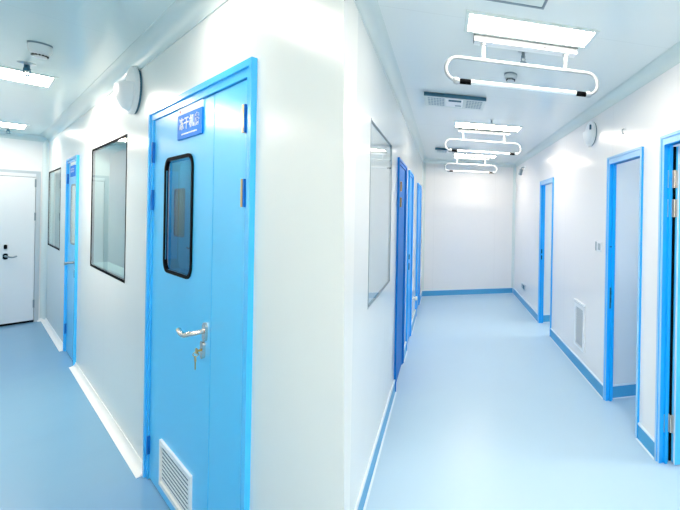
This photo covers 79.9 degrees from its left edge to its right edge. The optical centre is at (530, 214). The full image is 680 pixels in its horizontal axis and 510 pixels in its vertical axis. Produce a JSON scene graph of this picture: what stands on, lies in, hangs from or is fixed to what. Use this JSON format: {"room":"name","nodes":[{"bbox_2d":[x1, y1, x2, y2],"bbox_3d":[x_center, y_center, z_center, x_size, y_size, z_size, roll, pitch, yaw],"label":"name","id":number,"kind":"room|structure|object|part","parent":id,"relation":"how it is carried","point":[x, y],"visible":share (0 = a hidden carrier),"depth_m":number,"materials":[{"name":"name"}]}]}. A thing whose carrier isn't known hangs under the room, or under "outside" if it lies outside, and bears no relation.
{"room":"clean room","nodes":[
{"label":"clean room","id":0,"kind":"room"},
{"bbox_2d":[0,137,42,317],"bbox_3d":[-7.141,0.165,4.430,0.100,2.624,1.176,1,0,32],"label":"wall","id":1,"kind":"structure","parent":0,"point":[15,154],"depth_m":4.74,"materials":[{"name":"white paint"}]},
{"bbox_2d":[0,169,40,326],"bbox_3d":[-6.963,0.440,4.651,0.177,2.080,0.485,1,0,32],"label":"door","id":2,"kind":"structure","parent":1,"relation":"in","point":[19,196],"depth_m":4.71,"materials":[{"name":"grey plastic"}]},
{"bbox_3d":[-6.950,-0.543,4.656,0.044,0.045,0.408,1,0,32],"label":"head panel","id":3,"kind":"part","parent":2,"relation":"part of","materials":[{"name":"white plastic"}]},
{"bbox_2d":[0,131,46,141],"bbox_3d":[-7.044,-1.053,4.383,0.080,0.074,1.176,1,0,32],"label":"trim","id":4,"kind":"structure","parent":1,"relation":"attached to","point":[3,134],"depth_m":4.71,"materials":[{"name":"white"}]},
{"bbox_2d":[0,0,175,135],"bbox_3d":[-3.970,-1.063,2.469,7.320,0.052,1.176,1,0,32],"label":"ceiling","id":5,"kind":"structure","parent":0,"point":[86,37],"depth_m":2.06,"materials":[{"name":"white paint"}]},
{"bbox_2d":[0,121,28,129],"bbox_3d":[-6.362,-1.074,4.000,0.460,0.008,0.685,1,0,32],"label":"recessed light","id":6,"kind":"object","parent":5,"relation":"in","point":[2,124],"visible":1,"depth_m":4.19,"materials":[{"name":"white plastic"}]},
{"bbox_2d":[0,122,25,128],"bbox_3d":[-6.362,-1.075,4.000,0.420,0.005,0.645,1,0,32],"label":"diffuser","id":7,"kind":"object","parent":6,"relation":"attached to","point":[2,124],"depth_m":4.19,"materials":[{"name":"white plastic"}]},
{"bbox_2d":[17,61,36,76],"bbox_3d":[-3.412,-0.984,2.365,0.078,0.087,0.078,1,0,32],"label":"sprinkler head","id":8,"kind":"object","parent":5,"relation":"attached to","point":[27,65],"visible":1,"depth_m":2.36},
{"bbox_2d":[0,66,57,87],"bbox_3d":[-3.894,-1.032,2.449,0.410,0.008,0.662,1,0,32],"label":"recessed light","id":9,"kind":"object","parent":5,"relation":"in","point":[6,73],"visible":1,"depth_m":2.62,"materials":[{"name":"white plastic"}]},
{"bbox_2d":[27,40,52,59],"bbox_3d":[-2.927,-0.976,2.083,0.091,0.085,0.091,1,0,32],"label":"smoke detector","id":10,"kind":"object","parent":5,"relation":"attached to","point":[39,50],"visible":1,"depth_m":2.06,"materials":[{"name":"white plastic"}]},
{"bbox_2d":[108,149,125,267],"bbox_3d":[-4.495,0.210,5.901,4.897,2.624,0.100,1,0,-20],"label":"wall","id":11,"kind":"structure","parent":0,"point":[117,192],"depth_m":5.23,"materials":[{"name":"white paint"}]},
{"bbox_2d":[46,0,296,509],"bbox_3d":[-3.812,0.222,3.108,7.150,2.624,0.102,1,0,32],"label":"wall","id":12,"kind":"structure","parent":0,"point":[110,335],"depth_m":1.60,"materials":[{"name":"white paint"}]},
{"bbox_2d":[40,140,48,318],"bbox_3d":[-6.780,0.199,4.869,0.050,2.568,0.050,1,0,32],"label":"trim","id":13,"kind":"structure","parent":12,"relation":"attached to","point":[45,155],"depth_m":4.88,"materials":[{"name":"white paint"}]},
{"bbox_2d":[41,318,62,351],"bbox_3d":[-6.002,1.476,4.375,1.930,0.040,0.044,1,0,32],"label":"baseboard","id":14,"kind":"structure","parent":12,"relation":"attached to","point":[55,338],"depth_m":4.30,"materials":[{"name":"white plastic"}]},
{"bbox_2d":[48,167,60,250],"bbox_3d":[-6.159,-0.077,4.572,1.192,1.010,0.102,1,0,32],"label":"window","id":15,"kind":"structure","parent":12,"relation":"in","point":[55,175],"depth_m":4.50,"materials":[{"name":"clear glass"}]},
{"bbox_2d":[63,155,79,364],"bbox_3d":[-4.841,0.456,3.704,0.720,2.120,0.173,1,0,32],"label":"door","id":16,"kind":"structure","parent":12,"relation":"in","point":[72,183],"depth_m":3.71,"materials":[{"name":"blue paint"}]},
{"bbox_2d":[70,161,75,176],"bbox_3d":[-4.827,-0.479,3.682,0.300,0.150,0.007,1,0,32],"label":"door sign","id":17,"kind":"object","parent":16,"relation":"attached to","point":[73,164],"visible":1,"depth_m":3.66,"materials":[{"name":"blue"}]},
{"bbox_3d":[-4.823,-0.003,3.683,0.305,0.605,0.004,1,0,32],"label":"vision panel glass","id":18,"kind":"part","parent":16,"relation":"part of","materials":[{"name":"clear glass"}]},
{"bbox_2d":[69,362,142,477],"bbox_3d":[-3.445,1.521,2.782,2.655,0.040,0.044,1,0,32],"label":"baseboard","id":19,"kind":"structure","parent":12,"relation":"attached to","point":[124,446],"depth_m":2.54,"materials":[{"name":"white"}]},
{"bbox_2d":[90,134,126,282],"bbox_3d":[-3.360,-0.052,2.829,1.327,1.045,0.102,1,0,32],"label":"window","id":20,"kind":"structure","parent":12,"relation":"in","point":[100,181],"depth_m":2.94,"materials":[{"name":"clear glass"}]},
{"bbox_3d":[-3.384,-0.052,2.790,1.299,1.017,0.006,1,0,32],"label":"glass","id":21,"kind":"part","parent":20,"relation":"part of","materials":[{"name":"clear glass"}]},
{"bbox_2d":[114,66,141,114],"bbox_3d":[-2.643,-0.822,2.279,0.316,0.316,0.092,1,0,32],"label":"emergency light","id":22,"kind":"object","parent":12,"relation":"attached to","point":[128,93],"visible":1,"depth_m":2.23,"materials":[{"name":"white plastic"}]},
{"bbox_3d":[-2.651,-0.765,2.268,0.278,0.164,0.066,1,0,32],"label":"lamp shade","id":23,"kind":"part","parent":22,"relation":"part of","materials":[{"name":"white plastic"}]},
{"bbox_2d":[40,0,227,141],"bbox_3d":[-3.685,-0.995,2.937,7.310,0.074,0.080,1,0,32],"label":"trim","id":24,"kind":"structure","parent":12,"relation":"attached to","point":[182,16],"depth_m":2.08,"materials":[{"name":"white paint"}]},
{"bbox_2d":[142,57,257,509],"bbox_3d":[-1.668,0.481,1.728,1.445,2.180,0.173,1,0,32],"label":"door","id":25,"kind":"structure","parent":12,"relation":"in","point":[200,232],"depth_m":1.61,"materials":[{"name":"blue paint"}]},
{"bbox_2d":[158,439,191,509],"bbox_3d":[-1.836,1.370,1.799,0.506,0.247,0.010,1,0,32],"label":"grille","id":26,"kind":"object","parent":25,"relation":"attached to","point":[175,477],"depth_m":1.80,"materials":[{"name":"white metal"}]},
{"bbox_3d":[-1.836,0.005,1.823,0.426,0.589,0.004,1,0,32],"label":"vision panel glass","id":27,"kind":"part","parent":25,"relation":"part of","materials":[{"name":"clear glass"}]},
{"bbox_3d":[-1.554,0.536,1.593,0.149,0.038,0.065,1,0,32],"label":"lever","id":28,"kind":"part","parent":25,"relation":"part of","materials":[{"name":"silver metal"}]},
{"bbox_2d":[177,99,203,140],"bbox_3d":[-1.683,-0.463,1.724,0.362,0.157,0.008,1,0,32],"label":"door sign","id":29,"kind":"object","parent":25,"relation":"attached to","point":[191,117],"visible":1,"depth_m":1.71,"materials":[{"name":"blue plastic"}]},
{"bbox_3d":[-1.482,0.534,1.588,0.042,0.085,0.009,1,0,32],"label":"handle","id":30,"kind":"part","parent":25,"relation":"part of","materials":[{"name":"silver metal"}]},
{"bbox_2d":[288,0,357,509],"bbox_3d":[-0.758,0.275,1.290,0.183,2.624,0.757,1,0,-26],"label":"wall pier","id":31,"kind":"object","parent":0,"point":[326,30],"visible":1,"depth_m":1.10,"materials":[{"name":"white paint"}]},
{"bbox_2d":[0,293,679,509],"bbox_3d":[-2.724,1.613,2.169,13.800,0.120,13.500,1,0,-14],"label":"floor","id":32,"kind":"structure","parent":0,"point":[488,412],"depth_m":2.52,"materials":[{"name":"blue plastic"}]},
{"bbox_2d":[350,11,422,509],"bbox_3d":[-1.512,0.262,4.196,0.101,2.624,5.270,1,0,-14],"label":"wall","id":33,"kind":"structure","parent":0,"point":[373,327],"depth_m":2.02,"materials":[{"name":"white paint"}]},
{"bbox_2d":[354,380,396,509],"bbox_3d":[-1.009,1.525,2.328,0.028,0.115,1.590,1,0,-14],"label":"baseboard","id":34,"kind":"structure","parent":33,"relation":"attached to","point":[364,493],"depth_m":2.21,"materials":[{"name":"blue plastic"}]},
{"bbox_2d":[368,118,391,308],"bbox_3d":[-1.054,-0.008,2.354,0.102,1.082,0.817,1,0,-14],"label":"window","id":35,"kind":"structure","parent":33,"relation":"in","point":[380,147],"depth_m":2.34,"materials":[{"name":"clear glass"}]},
{"bbox_2d":[354,0,426,161],"bbox_3d":[-1.370,-1.011,4.082,0.081,0.074,5.350,1,0,-14],"label":"trim","id":36,"kind":"structure","parent":33,"relation":"attached to","point":[369,10],"depth_m":2.26,"materials":[{"name":"white paint"}]},
{"bbox_2d":[394,157,406,391],"bbox_3d":[-1.311,0.532,3.397,0.118,2.090,0.640,1,0,-14],"label":"door","id":37,"kind":"structure","parent":33,"relation":"in","point":[402,168],"depth_m":3.40,"materials":[{"name":"blue paint"}]},
{"bbox_2d":[404,341,407,361],"bbox_3d":[-1.389,1.519,3.872,0.027,0.115,0.310,1,0,-14],"label":"baseboard","id":38,"kind":"structure","parent":33,"relation":"attached to","point":[405,351],"depth_m":3.90,"materials":[{"name":"blue plastic"}]},
{"bbox_2d":[405,170,413,350],"bbox_3d":[-1.526,0.529,4.271,0.118,2.090,0.540,1,0,-14],"label":"door","id":39,"kind":"structure","parent":33,"relation":"in","point":[410,174],"depth_m":4.32,"materials":[{"name":"blue paint"}]},
{"bbox_2d":[411,309,416,334],"bbox_3d":[-1.655,1.514,4.954,0.028,0.115,0.840,1,0,-14],"label":"baseboard","id":40,"kind":"structure","parent":33,"relation":"attached to","point":[414,315],"depth_m":4.94,"materials":[{"name":"blue plastic"}]},
{"bbox_2d":[415,183,421,312],"bbox_3d":[-1.880,0.538,5.709,0.118,2.060,0.740,1,0,-14],"label":"door","id":41,"kind":"structure","parent":33,"relation":"in","point":[419,187],"depth_m":5.78,"materials":[{"name":"blue paint"}]},
{"bbox_2d":[421,162,425,295],"bbox_3d":[-2.039,0.253,6.652,0.050,2.624,0.050,1,0,-14],"label":"trim","id":42,"kind":"structure","parent":33,"relation":"attached to","point":[424,163],"depth_m":6.67,"materials":[{"name":"white paint"}]},
{"bbox_2d":[424,163,512,289],"bbox_3d":[-1.207,0.267,6.934,1.801,2.624,0.100,1,0,-14],"label":"wall","id":43,"kind":"structure","parent":0,"point":[468,244],"depth_m":6.88,"materials":[{"name":"white paint"}]},
{"bbox_2d":[422,287,512,296],"bbox_3d":[-1.213,1.522,6.872,1.801,0.115,0.028,1,0,-14],"label":"baseboard","id":44,"kind":"structure","parent":43,"relation":"attached to","point":[450,292],"depth_m":6.87,"materials":[{"name":"blue plastic"}]},
{"bbox_2d":[424,159,514,167],"bbox_3d":[-1.163,-1.007,6.847,1.801,0.074,0.080,1,0,-14],"label":"trim","id":45,"kind":"structure","parent":43,"relation":"attached to","point":[433,161],"depth_m":6.83,"materials":[{"name":"white paint"}]},
{"bbox_2d":[511,166,515,287],"bbox_3d":[-0.339,0.282,7.070,0.050,2.624,0.050,1,0,-14],"label":"trim","id":46,"kind":"structure","parent":43,"relation":"attached to","point":[514,168],"depth_m":7.09,"materials":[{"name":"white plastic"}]},
{"bbox_2d":[377,0,679,162],"bbox_3d":[-2.677,-1.131,2.169,13.800,0.120,13.500,1,0,-14],"label":"ceiling","id":47,"kind":"structure","parent":0,"point":[423,34],"depth_m":2.34,"materials":[{"name":"white paint"}]},
{"bbox_2d":[435,148,467,153],"bbox_3d":[-1.268,-1.028,5.656,0.525,0.035,0.302,1,0,-14],"label":"ceiling vent","id":48,"kind":"object","parent":47,"relation":"in","point":[437,150],"visible":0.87,"depth_m":5.62,"materials":[{"name":"white metal"}]},
{"bbox_3d":[-1.269,-1.020,5.662,0.525,0.008,0.290,1,0,-14],"label":"plate","id":49,"kind":"part","parent":48,"relation":"part of","materials":[{"name":"white metal"}]},
{"bbox_2d":[424,92,485,110],"bbox_3d":[-0.677,-1.017,3.149,0.525,0.035,0.312,1,0,-14],"label":"ceiling vent","id":50,"kind":"object","parent":47,"relation":"in","point":[431,98],"visible":1,"depth_m":3.09,"materials":[{"name":"white metal"}]},
{"bbox_3d":[-0.686,-1.004,3.141,0.150,0.004,0.210,1,0,-14],"label":"plate","id":51,"kind":"part","parent":50,"relation":"part of","materials":[{"name":"white plastic"}]},
{"bbox_2d":[444,156,496,173],"bbox_3d":[-1.061,-0.895,6.285,0.945,0.293,0.061,1,0,-14],"label":"rail","id":52,"kind":"object","parent":47,"relation":"hanging from","point":[456,157],"visible":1,"depth_m":6.26,"materials":[{"name":"grey metal"}]},
{"bbox_2d":[453,154,496,157],"bbox_3d":[-0.969,-1.037,6.137,0.745,0.008,0.230,1,0,-14],"label":"recessed light","id":53,"kind":"object","parent":47,"relation":"in","point":[467,155],"visible":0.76,"depth_m":6.12,"materials":[{"name":"white plastic"}]},
{"bbox_2d":[444,128,521,155],"bbox_3d":[-0.566,-0.886,4.269,0.945,0.293,0.061,1,0,-14],"label":"rail","id":54,"kind":"object","parent":47,"relation":"hanging from","point":[462,130],"visible":0.99,"depth_m":4.25,"materials":[{"name":"grey metal"}]},
{"bbox_2d":[454,121,522,131],"bbox_3d":[-0.494,-1.029,4.094,0.784,0.008,0.255,1,0,-14],"label":"recessed light","id":55,"kind":"object","parent":47,"relation":"in","point":[457,124],"visible":1,"depth_m":4.08,"materials":[{"name":"white plastic"}]},
{"bbox_2d":[504,72,516,81],"bbox_3d":[-0.143,-1.002,2.555,0.098,0.050,0.098,1,0,-14],"label":"smoke detector","id":56,"kind":"object","parent":47,"relation":"attached to","point":[509,76],"visible":1,"depth_m":2.53,"materials":[{"name":"white plastic"}]},
{"bbox_2d":[487,0,547,9],"bbox_3d":[-0.132,-1.023,1.405,0.540,0.006,0.540,1,0,-14],"label":"ceiling hatch","id":57,"kind":"object","parent":47,"relation":"attached to","point":[538,4],"visible":1,"depth_m":1.68,"materials":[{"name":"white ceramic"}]},
{"bbox_3d":[-0.132,-1.024,1.405,0.510,0.004,0.510,1,0,-14],"label":"hatch lid","id":58,"kind":"part","parent":57,"relation":"part of","materials":[{"name":"white metal"}]},
{"bbox_2d":[444,34,598,97],"bbox_3d":[-0.026,-0.877,2.075,0.945,0.293,0.061,1,0,-14],"label":"rail","id":59,"kind":"object","parent":47,"relation":"hanging from","point":[484,41],"visible":1,"depth_m":2.06,"materials":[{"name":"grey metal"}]},
{"bbox_2d":[453,77,459,84],"bbox_3d":[-0.418,-0.759,1.979,0.042,0.044,0.041,1,0,-32],"label":"socket","id":60,"kind":"object","parent":59,"relation":"attached to","point":[456,80],"depth_m":1.96,"materials":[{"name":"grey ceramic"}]},
{"bbox_3d":[-0.270,-0.940,2.015,0.035,0.098,0.036,1,0,-14],"label":"drop rod","id":61,"kind":"part","parent":59,"relation":"part of","materials":[{"name":"white metal"}]},
{"bbox_3d":[0.215,-0.931,2.134,0.035,0.098,0.036,1,0,-14],"label":"drop rod","id":62,"kind":"part","parent":59,"relation":"part of","materials":[{"name":"white metal"}]},
{"bbox_2d":[586,91,591,97],"bbox_3d":[0.361,-0.746,2.171,0.042,0.044,0.041,1,0,4],"label":"socket","id":63,"kind":"object","parent":59,"relation":"attached to","point":[588,94],"depth_m":2.16,"materials":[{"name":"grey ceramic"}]},
{"bbox_2d":[518,51,527,63],"bbox_3d":[-0.044,-0.987,2.184,0.068,0.076,0.068,1,0,-14],"label":"sprinkler head","id":64,"kind":"object","parent":47,"relation":"attached to","point":[520,52],"visible":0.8,"depth_m":2.18},
{"bbox_2d":[464,10,599,48],"bbox_3d":[0.007,-1.020,1.941,0.729,0.008,0.210,1,0,-14],"label":"recessed light","id":65,"kind":"object","parent":47,"relation":"in","point":[476,22],"visible":1,"depth_m":1.93,"materials":[{"name":"white plastic"}]},
{"bbox_2d":[543,184,551,313],"bbox_3d":[1.383,0.312,5.534,2.461,2.624,0.075,1,0,-14],"label":"wall","id":66,"kind":"structure","parent":0,"point":[548,190],"depth_m":5.22,"materials":[{"name":"white"}]},
{"bbox_2d":[543,314,549,322],"bbox_3d":[1.374,1.567,5.484,2.461,0.115,0.030,1,0,-14],"label":"baseboard","id":67,"kind":"structure","parent":66,"relation":"attached to","point":[546,317],"depth_m":5.21,"materials":[{"name":"blue plastic"}]},
{"bbox_2d":[514,63,679,438],"bbox_3d":[0.882,0.303,2.314,0.055,2.624,10.070,1,0,-14],"label":"wall","id":68,"kind":"structure","parent":0,"point":[651,112],"depth_m":3.33,"materials":[{"name":"white paint"}]},
{"bbox_2d":[518,166,524,174],"bbox_3d":[-0.152,-0.788,6.260,0.129,0.169,0.073,1,0,0],"label":"camera","id":69,"kind":"object","parent":68,"relation":"attached to","point":[521,169],"visible":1,"depth_m":6.24,"materials":[{"name":"white plastic"}]},
{"bbox_2d":[513,288,537,321],"bbox_3d":[-0.120,1.541,6.140,0.028,0.115,1.970,1,0,-14],"label":"baseboard","id":70,"kind":"structure","parent":68,"relation":"attached to","point":[532,312],"depth_m":5.92,"materials":[{"name":"blue plastic"}]},
{"bbox_2d":[538,177,553,336],"bbox_3d":[0.238,0.556,4.891,0.078,2.096,0.623,1,0,-14],"label":"door frame","id":71,"kind":"structure","parent":68,"relation":"in","point":[543,183],"depth_m":5.15,"materials":[{"name":"blue metal"}]},
{"bbox_2d":[550,328,602,398],"bbox_3d":[0.452,1.550,3.815,0.028,0.115,1.580,1,0,-14],"label":"baseboard","id":72,"kind":"structure","parent":68,"relation":"attached to","point":[589,376],"depth_m":3.60,"materials":[{"name":"blue"}]},
{"bbox_2d":[574,298,585,352],"bbox_3d":[0.508,1.147,3.626,0.022,0.485,0.286,1,0,-14],"label":"air vent","id":73,"kind":"object","parent":68,"relation":"in","point":[579,307],"visible":1,"depth_m":3.62,"materials":[{"name":"white plastic"}]},
{"bbox_2d":[574,298,585,306],"bbox_3d":[0.512,0.913,3.626,0.022,0.018,0.286,1,0,-14],"label":"hood","id":74,"kind":"object","parent":73,"relation":"attached to","point":[577,302],"depth_m":3.62,"materials":[{"name":"white plastic"}]},
{"bbox_2d":[583,121,596,146],"bbox_3d":[0.566,-0.790,3.410,0.077,0.244,0.244,1,0,-14],"label":"emergency light","id":75,"kind":"object","parent":68,"relation":"attached to","point":[590,133],"visible":1,"depth_m":3.35,"materials":[{"name":"white plastic"}]},
{"bbox_3d":[0.552,-0.747,3.407,0.051,0.127,0.215,1,0,-14],"label":"lamp shade","id":76,"kind":"part","parent":75,"relation":"part of","materials":[{"name":"white plastic"}]},
{"bbox_2d":[513,41,679,166],"bbox_3d":[0.734,-0.974,2.735,0.081,0.074,8.970,1,0,-14],"label":"trim","id":77,"kind":"structure","parent":68,"relation":"attached to","point":[669,58],"depth_m":2.85,"materials":[{"name":"white metal"}]},
{"bbox_2d":[595,241,601,251],"bbox_3d":[0.629,0.293,3.209,0.015,0.086,0.120,1,0,-14],"label":"light switch","id":78,"kind":"object","parent":68,"relation":"attached to","point":[598,245],"visible":1,"depth_m":3.19,"materials":[{"name":"white plastic"}]},
{"bbox_2d":[603,146,643,437],"bbox_3d":[0.755,0.560,2.788,0.078,2.106,0.553,1,0,-14],"label":"door frame","id":79,"kind":"structure","parent":68,"relation":"in","point":[636,153],"depth_m":3.01,"materials":[{"name":"blue metal"}]},
{"bbox_2d":[636,422,654,459],"bbox_3d":[0.798,1.556,2.406,0.027,0.115,0.220,1,0,-14],"label":"baseboard","id":80,"kind":"structure","parent":68,"relation":"attached to","point":[644,438],"depth_m":2.41,"materials":[{"name":"blue plastic"}]},
{"bbox_2d":[654,130,679,464],"bbox_3d":[1.393,0.561,1.956,0.920,2.126,0.933,1,0,-14],"label":"door","id":81,"kind":"structure","parent":68,"relation":"in","point":[667,387],"depth_m":2.27,"materials":[{"name":"blue metal"}]},
{"bbox_2d":[613,144,679,384],"bbox_3d":[1.908,0.321,3.398,2.461,2.624,0.075,1,0,-14],"label":"wall","id":82,"kind":"structure","parent":0,"point":[628,173],"depth_m":3.10,"materials":[{"name":"white paint"}]},
{"bbox_2d":[613,382,635,398],"bbox_3d":[1.899,1.576,3.348,2.461,0.115,0.028,1,0,-14],"label":"baseboard","id":83,"kind":"structure","parent":82,"relation":"attached to","point":[625,390],"depth_m":3.09,"materials":[{"name":"blue plastic"}]}
]}

